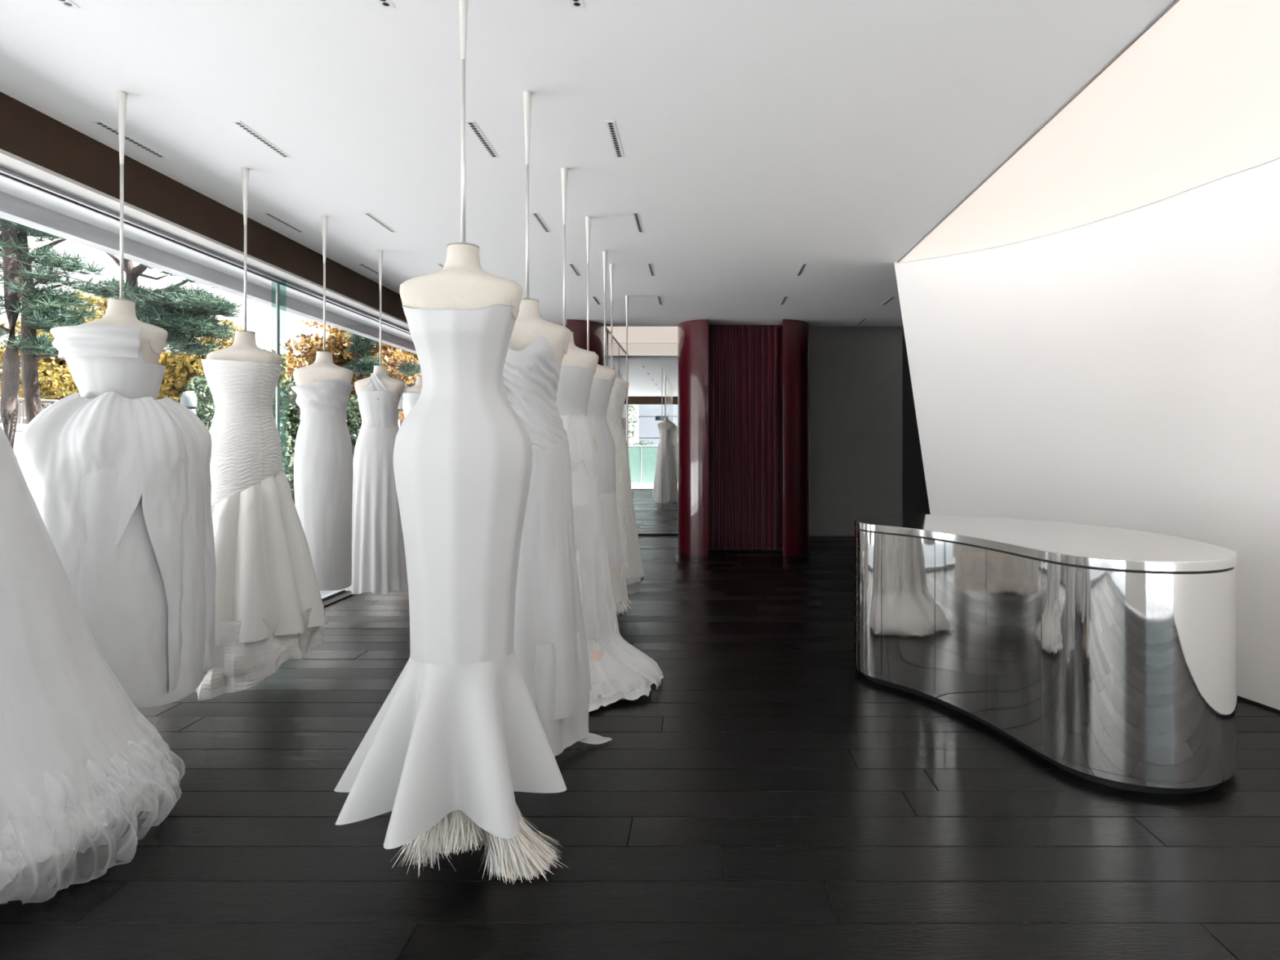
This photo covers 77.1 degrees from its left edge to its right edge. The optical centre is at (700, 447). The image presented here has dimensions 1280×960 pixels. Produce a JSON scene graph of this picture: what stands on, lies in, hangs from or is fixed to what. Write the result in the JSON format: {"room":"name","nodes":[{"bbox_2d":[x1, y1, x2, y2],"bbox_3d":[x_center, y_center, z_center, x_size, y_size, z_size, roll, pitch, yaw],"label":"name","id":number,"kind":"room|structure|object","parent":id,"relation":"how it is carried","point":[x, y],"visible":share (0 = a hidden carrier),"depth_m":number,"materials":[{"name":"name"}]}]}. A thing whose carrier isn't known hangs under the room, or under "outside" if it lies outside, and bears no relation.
{"room":"clothing store","nodes":[
{"label":"clothing store","id":0,"kind":"room"},
{"bbox_2d":[0,91,410,334],"bbox_3d":[-3.123,-1.680,4.990,0.205,0.880,11.220,0,0,0],"label":"beam","id":1,"kind":"structure","parent":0,"point":[39,152],"depth_m":4.53,"materials":[{"name":"brown paint"}]},
{"bbox_2d":[0,176,417,354],"bbox_3d":[-3.442,-1.760,5.340,0.435,1.120,13.720,0,0,0],"label":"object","id":2,"kind":"structure","parent":1,"relation":"attached to","point":[20,204],"depth_m":5.25,"materials":[{"name":"white paint"}]},
{"bbox_2d":[275,282,354,607],"bbox_3d":[-3.147,0.025,4.990,0.175,2.570,11.220,0,0,0],"label":"window","id":3,"kind":"structure","parent":1,"relation":"in","point":[330,598],"depth_m":6.06,"materials":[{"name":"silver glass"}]},
{"bbox_2d":[0,0,1173,342],"bbox_3d":[0.065,-1.564,5.570,6.170,0.060,12.380,0,0,0],"label":"ceiling","id":4,"kind":"structure","parent":0,"point":[761,140],"depth_m":3.74,"materials":[{"name":"white paint"}]},
{"bbox_2d":[56,0,79,8],"bbox_3d":[-2.187,-1.534,2.555,0.044,0.006,0.474,0,0,0],"label":"recessed light","id":5,"kind":"object","parent":4,"relation":"in","point":[68,3],"visible":1,"depth_m":2.76,"materials":[{"name":"white"}]},
{"bbox_2d":[77,91,167,364],"bbox_3d":[-2.505,-0.641,3.448,0.377,1.782,0.268,0,0,0],"label":"mannequin","id":6,"kind":"object","parent":4,"relation":"hanging from","point":[122,311],"visible":0.29,"depth_m":3.44,"materials":[{"name":"white plastic"}]},
{"bbox_2d":[20,325,216,707],"bbox_3d":[-2.506,0.283,3.445,0.687,1.565,0.709,0,0,37],"label":"gown","id":7,"kind":"object","parent":6,"relation":"on","point":[117,475],"visible":0.77,"depth_m":3.25,"materials":[{"name":"grey fabric"}]},
{"bbox_2d":[90,120,167,157],"bbox_3d":[-2.843,-1.534,3.995,0.044,0.006,0.474,0,0,0],"label":"recessed light","id":8,"kind":"object","parent":4,"relation":"in","point":[100,123],"visible":0.91,"depth_m":3.99,"materials":[{"name":"white"}]},
{"bbox_2d":[206,167,280,477],"bbox_3d":[-2.505,-0.641,4.387,0.377,1.782,0.269,0,0,0],"label":"mannequin","id":9,"kind":"object","parent":4,"relation":"hanging from","point":[244,347],"visible":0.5,"depth_m":4.35,"materials":[{"name":"beige fabric"}]},
{"bbox_2d":[195,359,327,700],"bbox_3d":[-2.511,0.388,4.380,0.834,1.724,0.863,0,0,0],"label":"gown","id":10,"kind":"object","parent":9,"relation":"on","point":[270,611],"visible":0.84,"depth_m":4.24,"materials":[{"name":"white fabric"}]},
{"bbox_2d":[230,120,291,157],"bbox_3d":[-2.187,-1.534,3.995,0.044,0.006,0.474,0,0,0],"label":"recessed light","id":11,"kind":"object","parent":4,"relation":"in","point":[238,123],"visible":1,"depth_m":3.97,"materials":[{"name":"white metal"}]},
{"bbox_2d":[262,212,305,232],"bbox_3d":[-2.843,-1.534,5.465,0.044,0.006,0.474,0,0,0],"label":"recessed light","id":12,"kind":"object","parent":4,"relation":"in","point":[268,214],"visible":1,"depth_m":5.45,"materials":[{"name":"white metal"}]},
{"bbox_2d":[293,216,353,448],"bbox_3d":[-2.505,-0.641,5.312,0.377,1.782,0.269,0,0,0],"label":"mannequin","id":13,"kind":"object","parent":4,"relation":"hanging from","point":[323,368],"visible":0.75,"depth_m":5.26,"materials":[{"name":"beige fabric"}]},
{"bbox_2d":[290,379,353,590],"bbox_3d":[-2.504,0.247,5.305,0.389,1.374,0.323,0,0,0],"label":"gown","id":14,"kind":"object","parent":13,"relation":"hanging from","point":[323,469],"visible":0.94,"depth_m":5.20,"materials":[{"name":"grey fabric"}]},
{"bbox_2d":[358,263,384,275],"bbox_3d":[-2.843,-1.534,6.910,0.044,0.006,0.474,0,0,0],"label":"recessed light","id":15,"kind":"object","parent":4,"relation":"in","point":[361,264],"visible":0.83,"depth_m":6.87,"materials":[{"name":"white"}]},
{"bbox_2d":[354,250,404,408],"bbox_3d":[-2.505,-0.641,6.245,0.377,1.782,0.269,0,0,0],"label":"mannequin","id":16,"kind":"object","parent":4,"relation":"hanging from","point":[395,387],"visible":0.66,"depth_m":6.21,"materials":[{"name":"beige fabric"}]},
{"bbox_2d":[345,373,408,594],"bbox_3d":[-2.503,0.268,6.246,0.483,1.685,0.485,0,0,42],"label":"gown","id":17,"kind":"object","parent":16,"relation":"attached to","point":[379,566],"visible":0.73,"depth_m":6.10,"materials":[{"name":"grey fabric"}]},
{"bbox_2d":[362,212,396,232],"bbox_3d":[-2.187,-1.534,5.465,0.044,0.006,0.474,0,0,0],"label":"recessed light","id":18,"kind":"object","parent":4,"relation":"in","point":[371,216],"visible":1,"depth_m":5.45,"materials":[{"name":"white metal"}]},
{"bbox_2d":[377,0,395,8],"bbox_3d":[-1.088,-1.534,2.555,0.044,0.006,0.474,0,0,0],"label":"recessed light","id":19,"kind":"object","parent":4,"relation":"in","point":[384,3],"visible":1,"depth_m":2.77,"materials":[{"name":"white metal"}]},
{"bbox_2d":[406,375,422,392],"bbox_3d":[-2.505,-0.641,7.176,0.377,1.782,0.269,0,0,0],"label":"mannequin","id":20,"kind":"object","parent":4,"relation":"hanging from","point":[417,388],"visible":0.1,"depth_m":7.11,"materials":[{"name":"beige plastic"}]},
{"bbox_2d":[397,385,420,417],"bbox_3d":[-2.504,0.270,7.178,0.524,1.660,0.492,0,0,-42],"label":"gown","id":21,"kind":"object","parent":20,"relation":"on","point":[407,401],"visible":0.09,"depth_m":7.05,"materials":[{"name":"grey fabric"}]},
{"bbox_2d":[400,0,523,319],"bbox_3d":[-0.750,-0.641,2.514,0.377,1.782,0.268,0,0,0],"label":"mannequin","id":22,"kind":"object","parent":4,"relation":"hanging from","point":[462,282],"visible":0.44,"depth_m":2.44,"materials":[{"name":"white plastic"}]},
{"bbox_2d":[333,303,567,884],"bbox_3d":[-0.758,0.430,2.540,0.686,1.734,0.687,0,0,33],"label":"gown","id":23,"kind":"object","parent":22,"relation":"on","point":[460,730],"visible":1,"depth_m":2.39,"materials":[{"name":"grey fabric"}]},
{"bbox_2d":[465,120,498,157],"bbox_3d":[-1.088,-1.534,3.995,0.044,0.006,0.474,0,0,0],"label":"recessed light","id":24,"kind":"object","parent":4,"relation":"in","point":[472,125],"visible":1,"depth_m":3.97,"materials":[{"name":"white metal"}]},
{"bbox_2d":[508,91,571,448],"bbox_3d":[-0.750,-0.641,3.448,0.377,1.782,0.268,0,0,0],"label":"mannequin","id":25,"kind":"object","parent":4,"relation":"hanging from","point":[529,325],"visible":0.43,"depth_m":3.40,"materials":[{"name":"white plastic"}]},
{"bbox_2d":[502,336,612,756],"bbox_3d":[-0.744,0.394,3.446,0.549,1.788,0.550,0,0,38],"label":"gown","id":26,"kind":"object","parent":25,"relation":"on","point":[550,648],"visible":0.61,"depth_m":3.31,"materials":[{"name":"grey fabric"}]},
{"bbox_2d":[530,212,551,232],"bbox_3d":[-1.088,-1.534,5.465,0.044,0.006,0.474,0,0,0],"label":"recessed light","id":27,"kind":"object","parent":4,"relation":"in","point":[535,215],"visible":1,"depth_m":5.45,"materials":[{"name":"white"}]},
{"bbox_2d":[568,263,581,275],"bbox_3d":[-1.088,-1.534,6.910,0.044,0.006,0.474,0,0,0],"label":"recessed light","id":28,"kind":"object","parent":4,"relation":"in","point":[572,266],"visible":1,"depth_m":6.90,"materials":[{"name":"white metal"}]},
{"bbox_2d":[569,0,584,8],"bbox_3d":[-0.428,-1.534,2.555,0.044,0.006,0.474,0,0,0],"label":"recessed light","id":29,"kind":"object","parent":4,"relation":"in","point":[574,3],"visible":1,"depth_m":2.77,"materials":[{"name":"white metal"}]},
{"bbox_2d":[560,167,598,456],"bbox_3d":[-0.750,-0.641,4.387,0.377,1.782,0.269,0,0,0],"label":"mannequin","id":30,"kind":"object","parent":4,"relation":"hanging from","point":[575,356],"visible":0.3,"depth_m":4.36,"materials":[{"name":"beige fabric"}]},
{"bbox_2d":[591,296,601,304],"bbox_3d":[-1.088,-1.534,8.355,0.044,0.006,0.474,0,0,0],"label":"recessed light","id":31,"kind":"object","parent":4,"relation":"in","point":[594,298],"visible":1,"depth_m":8.36,"materials":[{"name":"white metal"}]},
{"bbox_2d":[585,216,616,454],"bbox_3d":[-0.750,-0.641,5.312,0.377,1.782,0.269,0,0,0],"label":"mannequin","id":32,"kind":"object","parent":4,"relation":"hanging from","point":[602,372],"visible":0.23,"depth_m":5.31,"materials":[{"name":"beige fabric"}]},
{"bbox_2d":[586,377,631,613],"bbox_3d":[-0.752,0.319,5.314,0.608,1.532,0.572,0,0,0],"label":"gown","id":33,"kind":"object","parent":32,"relation":"attached to","point":[598,402],"visible":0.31,"depth_m":5.21,"materials":[{"name":"grey fabric"}]},
{"bbox_2d":[608,263,613,368],"bbox_3d":[-0.747,-0.116,6.705,0.039,2.832,0.039,0,0,0],"label":"pole","id":34,"kind":"object","parent":4,"relation":"hanging from","point":[611,265],"visible":0.5,"depth_m":6.70,"materials":[{"name":"silver metal"}]},
{"bbox_2d":[604,120,623,157],"bbox_3d":[-0.428,-1.534,3.995,0.044,0.006,0.474,0,0,0],"label":"recessed light","id":35,"kind":"object","parent":4,"relation":"in","point":[611,125],"visible":1,"depth_m":3.97,"materials":[{"name":"white metal"}]},
{"bbox_2d":[602,250,628,447],"bbox_3d":[-0.750,-0.641,6.245,0.377,1.782,0.269,0,0,0],"label":"mannequin","id":36,"kind":"object","parent":4,"relation":"hanging from","point":[624,384],"visible":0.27,"depth_m":6.25,"materials":[{"name":"beige fabric"}]},
{"bbox_2d":[606,382,644,594],"bbox_3d":[-0.749,0.345,6.248,0.602,1.690,0.605,0,0,0],"label":"gown","id":37,"kind":"object","parent":36,"relation":"on","point":[628,530],"visible":0.36,"depth_m":6.14,"materials":[{"name":"white fabric"}]},
{"bbox_2d":[625,295,628,444],"bbox_3d":[-0.747,-0.116,8.090,0.039,2.832,0.039,0,0,0],"label":"pole","id":38,"kind":"object","parent":4,"relation":"hanging from","point":[626,296],"visible":0.62,"depth_m":8.08,"materials":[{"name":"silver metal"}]},
{"bbox_2d":[631,212,644,232],"bbox_3d":[-0.428,-1.534,5.465,0.044,0.006,0.474,0,0,0],"label":"recessed light","id":39,"kind":"object","parent":4,"relation":"in","point":[636,216],"visible":1,"depth_m":5.45,"materials":[{"name":"white"}]},
{"bbox_2d":[647,263,655,275],"bbox_3d":[-0.428,-1.534,6.910,0.044,0.006,0.474,0,0,0],"label":"recessed light","id":40,"kind":"object","parent":4,"relation":"in","point":[650,266],"visible":1,"depth_m":6.90,"materials":[{"name":"white"}]},
{"bbox_2d":[656,296,662,304],"bbox_3d":[-0.428,-1.534,8.355,0.044,0.006,0.474,0,0,0],"label":"recessed light","id":41,"kind":"object","parent":4,"relation":"in","point":[659,298],"visible":1,"depth_m":8.32,"materials":[{"name":"white"}]},
{"bbox_2d":[780,296,788,304],"bbox_3d":[0.870,-1.534,8.355,0.044,0.006,0.474,0,0,0],"label":"recessed light","id":42,"kind":"object","parent":4,"relation":"in","point":[784,299],"visible":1,"depth_m":8.32,"materials":[{"name":"white"}]},
{"bbox_2d":[795,263,807,275],"bbox_3d":[0.870,-1.534,6.910,0.044,0.006,0.474,0,0,0],"label":"recessed light","id":43,"kind":"object","parent":4,"relation":"in","point":[802,267],"visible":1,"depth_m":6.90,"materials":[{"name":"white metal"}]},
{"bbox_2d":[856,318,866,324],"bbox_3d":[1.962,-1.534,9.765,0.044,0.006,0.474,0,0,0],"label":"recessed light","id":44,"kind":"object","parent":4,"relation":"in","point":[864,319],"visible":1,"depth_m":9.72,"materials":[{"name":"white metal"}]},
{"bbox_2d":[881,296,895,304],"bbox_3d":[1.962,-1.534,8.355,0.044,0.006,0.474,0,0,0],"label":"recessed light","id":45,"kind":"object","parent":4,"relation":"in","point":[889,300],"visible":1,"depth_m":8.34,"materials":[{"name":"white"}]},
{"bbox_2d":[0,535,1279,959],"bbox_3d":[0.040,1.330,5.580,6.520,0.061,12.400,0,0,0],"label":"floor","id":46,"kind":"structure","parent":0,"point":[771,798],"depth_m":2.64,"materials":[{"name":"black wood"}]},
{"bbox_2d":[560,319,607,365],"bbox_3d":[-2.048,-0.115,10.659,1.674,2.830,2.203,0,0,0],"label":"booth","id":47,"kind":"object","parent":46,"relation":"on","point":[579,327],"visible":0.02,"depth_m":9.72,"materials":[{"name":"red fabric"}]},
{"bbox_2d":[605,326,619,378],"bbox_3d":[-1.210,-0.125,10.955,0.024,2.810,1.610,0,0,0],"label":"mirror","id":48,"kind":"object","parent":47,"relation":"attached to","point":[615,344],"visible":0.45,"depth_m":11.03,"materials":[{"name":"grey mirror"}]},
{"bbox_2d":[555,365,663,711],"bbox_3d":[-0.624,0.427,4.398,0.892,1.725,0.903,0,0,-42],"label":"gown","id":49,"kind":"object","parent":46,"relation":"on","point":[619,670],"visible":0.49,"depth_m":4.26,"materials":[{"name":"grey fabric"}]},
{"bbox_2d":[676,319,809,555],"bbox_3d":[0.538,-0.115,10.659,1.674,2.830,2.203,0,0,0],"label":"booth","id":50,"kind":"object","parent":46,"relation":"on","point":[744,390],"visible":1,"depth_m":10.00,"materials":[{"name":"red fabric"}]},
{"bbox_2d":[708,324,778,548],"bbox_3d":[0.537,-0.127,10.023,0.884,2.806,0.095,0,0,0],"label":"curtain","id":51,"kind":"object","parent":50,"relation":"hanging from","point":[743,359],"depth_m":10.02,"materials":[{"name":"red fabric"}]},
{"bbox_2d":[854,514,1236,794],"bbox_3d":[1.661,0.861,4.063,1.099,0.878,2.195,0,0,-23],"label":"counter","id":52,"kind":"object","parent":46,"relation":"on","point":[1108,654],"depth_m":3.23,"materials":[{"name":"silver metal"}]},
{"bbox_2d":[854,514,1236,571],"bbox_3d":[1.661,0.440,4.063,1.099,0.036,2.195,0,0,-23],"label":"countertop","id":53,"kind":"structure","parent":52,"relation":"on","point":[1075,544],"depth_m":3.64,"materials":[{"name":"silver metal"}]},
{"bbox_2d":[618,326,902,535],"bbox_3d":[-0.050,-0.325,11.855,7.100,3.650,0.150,0,0,0],"label":"wall","id":54,"kind":"structure","parent":0,"point":[856,372],"depth_m":11.78,"materials":[{"name":"grey paint"}]},
{"bbox_2d":[619,343,677,535],"bbox_3d":[-0.710,-0.115,11.770,0.980,2.830,0.016,0,0,0],"label":"wall mirror","id":55,"kind":"object","parent":54,"relation":"attached to","point":[652,368],"visible":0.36,"depth_m":11.77,"materials":[{"name":"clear mirror"}]},
{"bbox_2d":[902,326,912,514],"bbox_3d":[3.060,-0.385,9.265,0.180,3.470,5.030,0,0,0],"label":"wall","id":56,"kind":"structure","parent":0,"point":[907,384],"depth_m":11.50,"materials":[{"name":"black"}]},
{"bbox_2d":[912,394,929,514],"bbox_3d":[2.953,0.200,10.650,0.035,2.200,1.000,0,0,0],"label":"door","id":57,"kind":"structure","parent":56,"relation":"in","point":[920,499],"depth_m":10.88,"materials":[{"name":"black"}]},
{"bbox_2d":[893,156,1279,710],"bbox_3d":[2.853,-0.117,3.087,1.033,2.834,7.452,0,0,-12],"label":"wall","id":58,"kind":"structure","parent":0,"point":[1121,371],"depth_m":5.08,"materials":[{"name":"white paint"}]},
{"bbox_2d":[897,0,1179,262],"bbox_3d":[1.630,-1.532,3.000,0.012,0.011,7.240,0,0,0],"label":"trim","id":59,"kind":"structure","parent":58,"relation":"attached to","point":[1174,2],"depth_m":3.57,"materials":[{"name":"grey"}]},
{"bbox_2d":[895,157,1279,263],"bbox_3d":[2.854,-1.525,3.111,0.931,0.006,7.450,0,0,-13],"label":"trim","id":60,"kind":"structure","parent":58,"relation":"attached to","point":[1279,157],"depth_m":5.12,"materials":[{"name":"grey"}]},
{"bbox_2d":[1236,695,1279,712],"bbox_3d":[2.788,1.294,3.040,0.501,0.011,7.342,0,0,-8],"label":"baseboard","id":61,"kind":"structure","parent":58,"relation":"attached to","point":[1237,696],"depth_m":4.03,"materials":[{"name":"black"}]},
{"bbox_2d":[900,0,1279,261],"bbox_3d":[2.414,-1.533,3.007,1.621,0.001,7.255,0,0,0],"label":"ceiling","id":62,"kind":"structure","parent":0,"point":[1193,101],"depth_m":3.93,"materials":[{"name":"white paint"}]},
{"bbox_3d":[-2.505,-0.641,2.516,0.377,1.782,0.269,0,0,0],"label":"dress form","id":63,"kind":"object","parent":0,"visible":0},
{"bbox_2d":[0,425,185,904],"bbox_3d":[-2.506,0.420,2.523,1.473,1.740,1.473,0,0,21],"label":"gown","id":64,"kind":"object","parent":63,"relation":"on","point":[73,741],"visible":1,"depth_m":2.50,"materials":[{"name":"grey fabric"}]},
{"label":"outside","id":65,"kind":"structure","parent":0,"visible":0},
{"bbox_3d":[-10.000,1.450,7.500,100.000,0.100,105.000,0,0,0],"label":"ground","id":66,"kind":"structure","parent":65,"visible":0},
{"bbox_2d":[0,423,26,466],"bbox_3d":[-12.390,0.485,14.780,0.133,1.831,2.160,0,0,23],"label":"wall","id":67,"kind":"structure","parent":66,"relation":"on","point":[20,427],"depth_m":14.57,"materials":[{"name":"white paint"}]},
{"bbox_2d":[0,397,57,423],"bbox_3d":[-12.389,-0.664,14.751,0.040,0.467,1.870,0,0,23],"label":"iron railing","id":68,"kind":"object","parent":67,"relation":"on","point":[20,399],"visible":0.18,"depth_m":14.67,"materials":[{"name":"grey metal"}]},
{"bbox_2d":[0,379,53,423],"bbox_3d":[-22.456,-0.555,28.500,5.776,3.909,6.000,0,0,0],"label":"house","id":69,"kind":"structure","parent":66,"relation":"on","point":[21,402],"depth_m":26.00,"materials":[{"name":"white"}]},
{"bbox_2d":[0,217,79,448],"bbox_3d":[-9.352,-1.500,10.950,1.785,5.805,2.308,0,0,-4],"label":"pine tree","id":70,"kind":"object","parent":66,"relation":"on","point":[10,391],"visible":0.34,"depth_m":10.56,"materials":[{"name":"green plant"}]},
{"bbox_2d":[0,318,79,408],"bbox_3d":[-13.910,-0.667,17.016,2.319,4.134,2.062,0,0,0],"label":"autumn tree","id":71,"kind":"object","parent":66,"relation":"on","point":[57,382],"visible":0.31,"depth_m":16.56,"materials":[{"name":"yellow plant"}]},
{"bbox_2d":[0,219,107,424],"bbox_3d":[-8.956,-1.516,10.901,1.372,5.848,1.459,0,0,7],"label":"pine tree","id":72,"kind":"object","parent":66,"relation":"on","point":[55,313],"visible":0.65,"depth_m":10.81,"materials":[{"name":"green plant"}]},
{"bbox_2d":[36,290,110,324],"bbox_3d":[-13.715,-1.034,17.981,1.587,4.868,2.026,0,0,0],"label":"autumn tree","id":73,"kind":"object","parent":66,"relation":"on","point":[102,301],"visible":0.14,"depth_m":17.77,"materials":[{"name":"yellow plant"}]},
{"bbox_2d":[69,252,247,356],"bbox_3d":[-8.762,-0.972,12.985,2.445,4.747,1.768,0,0,0],"label":"pine tree","id":74,"kind":"object","parent":66,"relation":"on","point":[188,313],"visible":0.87,"depth_m":12.74,"materials":[{"name":"green plant"}]},
{"bbox_2d":[180,391,196,415],"bbox_3d":[-6.080,0.365,9.500,0.170,2.070,0.170,0,0,0],"label":"post","id":75,"kind":"object","parent":66,"relation":"on","point":[188,398],"visible":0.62,"depth_m":9.45,"materials":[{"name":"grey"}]},
{"bbox_2d":[178,375,215,430],"bbox_3d":[-7.204,0.178,11.603,0.481,2.448,0.981,0,0,0],"label":"shrub","id":76,"kind":"object","parent":66,"relation":"on","point":[205,408],"visible":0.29,"depth_m":11.46,"materials":[{"name":"green plant"}]},
{"bbox_2d":[157,317,243,403],"bbox_3d":[-10.231,-0.600,15.996,1.798,4.000,2.078,0,0,0],"label":"autumn tree","id":77,"kind":"object","parent":66,"relation":"on","point":[180,370],"visible":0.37,"depth_m":15.46,"materials":[{"name":"yellow plant"}]},
{"bbox_2d":[271,386,294,503],"bbox_3d":[-5.503,0.242,10.394,0.542,2.321,0.940,0,0,0],"label":"shrub","id":78,"kind":"object","parent":66,"relation":"on","point":[287,446],"visible":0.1,"depth_m":10.52,"materials":[{"name":"green plant"}]},
{"bbox_2d":[264,348,308,391],"bbox_3d":[-6.766,-0.093,13.026,0.758,2.987,2.018,0,0,0],"label":"autumn tree","id":79,"kind":"object","parent":66,"relation":"on","point":[290,367],"visible":0.14,"depth_m":13.02,"materials":[{"name":"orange plant"}]},
{"bbox_2d":[275,372,300,479],"bbox_3d":[-5.721,0.157,11.206,0.574,2.490,0.940,0,0,0],"label":"shrub","id":80,"kind":"object","parent":66,"relation":"on","point":[294,416],"visible":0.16,"depth_m":10.96,"materials":[{"name":"green plant"}]},
{"bbox_2d":[319,590,335,595],"bbox_3d":[-5.715,1.357,8.000,4.970,0.085,44.000,0,0,0],"label":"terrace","id":81,"kind":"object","parent":66,"relation":"on","point":[322,593],"depth_m":7.26,"materials":[{"name":"grey concrete"}]},
{"bbox_2d":[274,318,421,426],"bbox_3d":[-6.780,-0.520,15.499,2.601,3.840,2.076,0,0,0],"label":"autumn tree","id":82,"kind":"object","parent":66,"relation":"on","point":[335,343],"visible":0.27,"depth_m":14.91,"materials":[{"name":"orange plant"}]},
{"bbox_2d":[346,394,361,462],"bbox_3d":[-5.787,0.246,13.607,0.762,2.311,0.952,0,0,0],"label":"shrub","id":83,"kind":"object","parent":66,"relation":"on","point":[353,420],"visible":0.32,"depth_m":13.35,"materials":[{"name":"green plant"}]},
{"bbox_2d":[341,330,421,380],"bbox_3d":[-5.708,-0.407,14.500,1.568,3.616,0.913,0,0,0],"label":"pine tree","id":84,"kind":"object","parent":66,"relation":"on","point":[362,345],"visible":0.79,"depth_m":14.36,"materials":[{"name":"green plant"}]},
{"bbox_2d":[402,350,421,386],"bbox_3d":[-6.736,-0.729,18.487,1.552,4.257,2.074,0,0,0],"label":"autumn tree","id":85,"kind":"object","parent":66,"relation":"on","point":[407,353],"visible":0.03,"depth_m":18.35,"materials":[{"name":"yellow plant"}]},
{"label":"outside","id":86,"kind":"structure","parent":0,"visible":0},
{"bbox_2d":[0,254,163,298],"bbox_3d":[-8.350,-2.365,11.600,0.013,0.302,4.821,0,0,-5],"label":"overhead cable","id":87,"kind":"object","parent":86,"point":[0,255],"visible":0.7,"depth_m":10.51,"materials":[{"name":"black plastic"}]},
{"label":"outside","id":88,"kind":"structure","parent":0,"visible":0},
{"bbox_2d":[0,275,102,306],"bbox_3d":[-9.302,-2.246,11.601,0.013,0.472,5.341,0,0,-26],"label":"overhead cable","id":89,"kind":"object","parent":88,"point":[0,275],"visible":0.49,"depth_m":10.06,"materials":[{"name":"black plastic"}]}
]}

